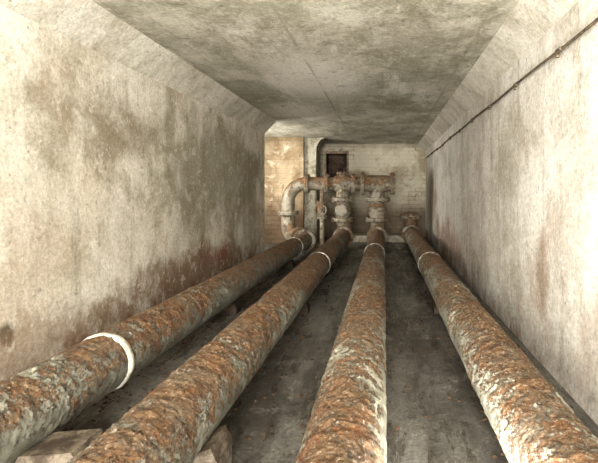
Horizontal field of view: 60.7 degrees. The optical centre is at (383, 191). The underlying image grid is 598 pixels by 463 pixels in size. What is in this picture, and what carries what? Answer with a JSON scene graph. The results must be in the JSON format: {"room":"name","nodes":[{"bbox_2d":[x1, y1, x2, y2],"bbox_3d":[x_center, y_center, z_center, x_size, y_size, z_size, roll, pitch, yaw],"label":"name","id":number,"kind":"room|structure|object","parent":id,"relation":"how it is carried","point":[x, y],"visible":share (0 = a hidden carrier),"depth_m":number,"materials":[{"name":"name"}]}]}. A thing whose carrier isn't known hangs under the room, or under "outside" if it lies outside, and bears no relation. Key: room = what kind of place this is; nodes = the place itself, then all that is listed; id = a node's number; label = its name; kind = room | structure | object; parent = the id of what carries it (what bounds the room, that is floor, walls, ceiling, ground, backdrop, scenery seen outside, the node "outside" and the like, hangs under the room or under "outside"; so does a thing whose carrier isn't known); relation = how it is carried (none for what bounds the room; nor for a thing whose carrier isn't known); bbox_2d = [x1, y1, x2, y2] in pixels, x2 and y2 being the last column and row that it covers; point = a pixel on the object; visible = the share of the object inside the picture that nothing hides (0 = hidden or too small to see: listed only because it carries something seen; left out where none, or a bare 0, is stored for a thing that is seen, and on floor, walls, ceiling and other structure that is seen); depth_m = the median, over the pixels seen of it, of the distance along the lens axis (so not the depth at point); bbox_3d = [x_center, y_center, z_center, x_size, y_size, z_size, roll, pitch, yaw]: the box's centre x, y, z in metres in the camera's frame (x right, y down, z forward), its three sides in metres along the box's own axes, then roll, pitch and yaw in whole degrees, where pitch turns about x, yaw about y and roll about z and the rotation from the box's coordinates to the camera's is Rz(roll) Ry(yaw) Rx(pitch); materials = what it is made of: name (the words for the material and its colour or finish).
{"room":"underground passage","nodes":[
{"label":"underground passage","id":0,"kind":"room"},
{"bbox_2d":[0,5,264,381],"bbox_3d":[-2.920,-0.050,2.300,0.300,3.180,18.600,0,0,0],"label":"wall","id":1,"kind":"structure","parent":0,"point":[123,192],"depth_m":4.80,"materials":[{"name":"beige paint"}]},
{"bbox_2d":[0,0,275,133],"bbox_3d":[-2.635,-1.495,2.300,0.270,0.290,18.600,0,0,0],"label":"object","id":2,"kind":"structure","parent":1,"relation":"attached to","point":[86,23],"depth_m":5.19,"materials":[{"name":"paint"}]},
{"bbox_2d":[265,137,303,243],"bbox_3d":[-3.500,-0.050,15.050,2.200,3.180,0.300,0,0,0],"label":"wall pier","id":3,"kind":"object","parent":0,"point":[284,156],"visible":0.43,"depth_m":14.90,"materials":[{"name":"beige concrete"}]},
{"bbox_2d":[92,0,518,143],"bbox_3d":[-1.595,-1.765,5.600,6.610,0.250,25.200,0,0,0],"label":"ceiling","id":4,"kind":"structure","parent":0,"point":[338,71],"depth_m":5.88,"materials":[{"name":"concrete"}]},
{"bbox_2d":[58,237,597,462],"bbox_3d":[-1.595,1.640,5.600,6.610,0.200,25.200,0,0,0],"label":"floor","id":5,"kind":"structure","parent":0,"point":[454,431],"depth_m":4.06,"materials":[{"name":"concrete"}]},
{"bbox_2d":[0,229,315,462],"bbox_3d":[-2.040,1.243,5.415,0.948,0.594,14.833,0,0,0],"label":"pipe","id":6,"kind":"object","parent":5,"relation":"on","point":[37,402],"visible":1,"depth_m":3.30,"materials":[{"name":"brown metal"}]},
{"bbox_2d":[67,226,353,462],"bbox_3d":[-1.120,1.243,5.915,0.568,0.594,15.830,0,0,0],"label":"pipe","id":7,"kind":"object","parent":5,"relation":"on","point":[176,422],"visible":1,"depth_m":2.80,"materials":[{"name":"brown metal"}]},
{"bbox_2d":[62,256,503,458],"bbox_3d":[-0.689,1.533,7.449,4.105,0.012,9.147,0,0,0],"label":"debris","id":8,"kind":"object","parent":5,"relation":"on","point":[259,369],"visible":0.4,"depth_m":4.56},
{"bbox_2d":[304,138,328,242],"bbox_3d":[-2.067,-0.048,15.475,0.655,3.175,0.850,0,0,0],"label":"pilaster","id":9,"kind":"object","parent":5,"relation":"on","point":[312,146],"visible":0.86,"depth_m":15.05,"materials":[{"name":"grey concrete"}]},
{"bbox_2d":[278,172,395,246],"bbox_3d":[-1.326,0.495,13.675,3.384,2.140,1.802,0,0,0],"label":"pipe manifold","id":10,"kind":"object","parent":5,"relation":"on","point":[342,184],"visible":0.88,"depth_m":14.02,"materials":[{"name":"grey paint"}]},
{"bbox_2d":[295,226,386,462],"bbox_3d":[-0.190,1.243,5.915,0.568,0.594,15.830,0,0,0],"label":"pipe","id":11,"kind":"object","parent":5,"relation":"on","point":[347,422],"visible":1,"depth_m":2.76,"materials":[{"name":"brown metal"}]},
{"bbox_2d":[352,233,403,241],"bbox_3d":[-0.250,1.440,15.850,2.700,0.200,1.100,0,0,0],"label":"concrete plinth","id":12,"kind":"object","parent":5,"relation":"on","point":[358,237],"visible":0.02,"depth_m":15.30,"materials":[{"name":"grey concrete"}]},
{"bbox_2d":[401,224,597,462],"bbox_3d":[0.790,1.243,6.315,0.568,0.594,16.630,0,0,0],"label":"pipe","id":13,"kind":"object","parent":5,"relation":"on","point":[531,422],"visible":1,"depth_m":2.84,"materials":[{"name":"brown metal"}]},
{"bbox_2d":[400,212,420,226],"bbox_3d":[0.790,1.007,14.950,0.618,0.834,0.689,0,0,0],"label":"pipe","id":14,"kind":"object","parent":13,"relation":"attached to","point":[409,218],"visible":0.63,"depth_m":14.80,"materials":[{"name":"metal"}]},
{"bbox_2d":[320,144,424,236],"bbox_3d":[-1.595,-0.050,17.150,6.010,3.180,0.300,0,0,0],"label":"wall","id":15,"kind":"structure","parent":0,"point":[407,161],"depth_m":17.00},
{"bbox_2d":[324,151,348,176],"bbox_3d":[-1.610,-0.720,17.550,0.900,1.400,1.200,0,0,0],"label":"window","id":16,"kind":"structure","parent":15,"relation":"in","point":[334,161],"depth_m":18.10,"materials":[{"name":"brown metal"}]},
{"bbox_2d":[425,0,597,424],"bbox_3d":[1.560,-0.050,5.150,0.300,3.180,24.300,0,0,0],"label":"wall","id":17,"kind":"structure","parent":0,"point":[511,199],"depth_m":4.59,"materials":[{"name":"beige paint"}]},
{"bbox_2d":[418,0,578,150],"bbox_3d":[1.285,-1.512,5.000,0.250,0.255,24.000,0,0,0],"label":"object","id":18,"kind":"structure","parent":17,"relation":"attached to","point":[529,20],"depth_m":5.40,"materials":[{"name":"paint"}]},
{"bbox_2d":[425,17,597,158],"bbox_3d":[1.382,-1.120,6.875,0.053,0.082,19.750,0,0,0],"label":"conduit","id":19,"kind":"object","parent":17,"relation":"attached to","point":[561,48],"visible":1,"depth_m":4.49,"materials":[{"name":"metal"}]}
]}

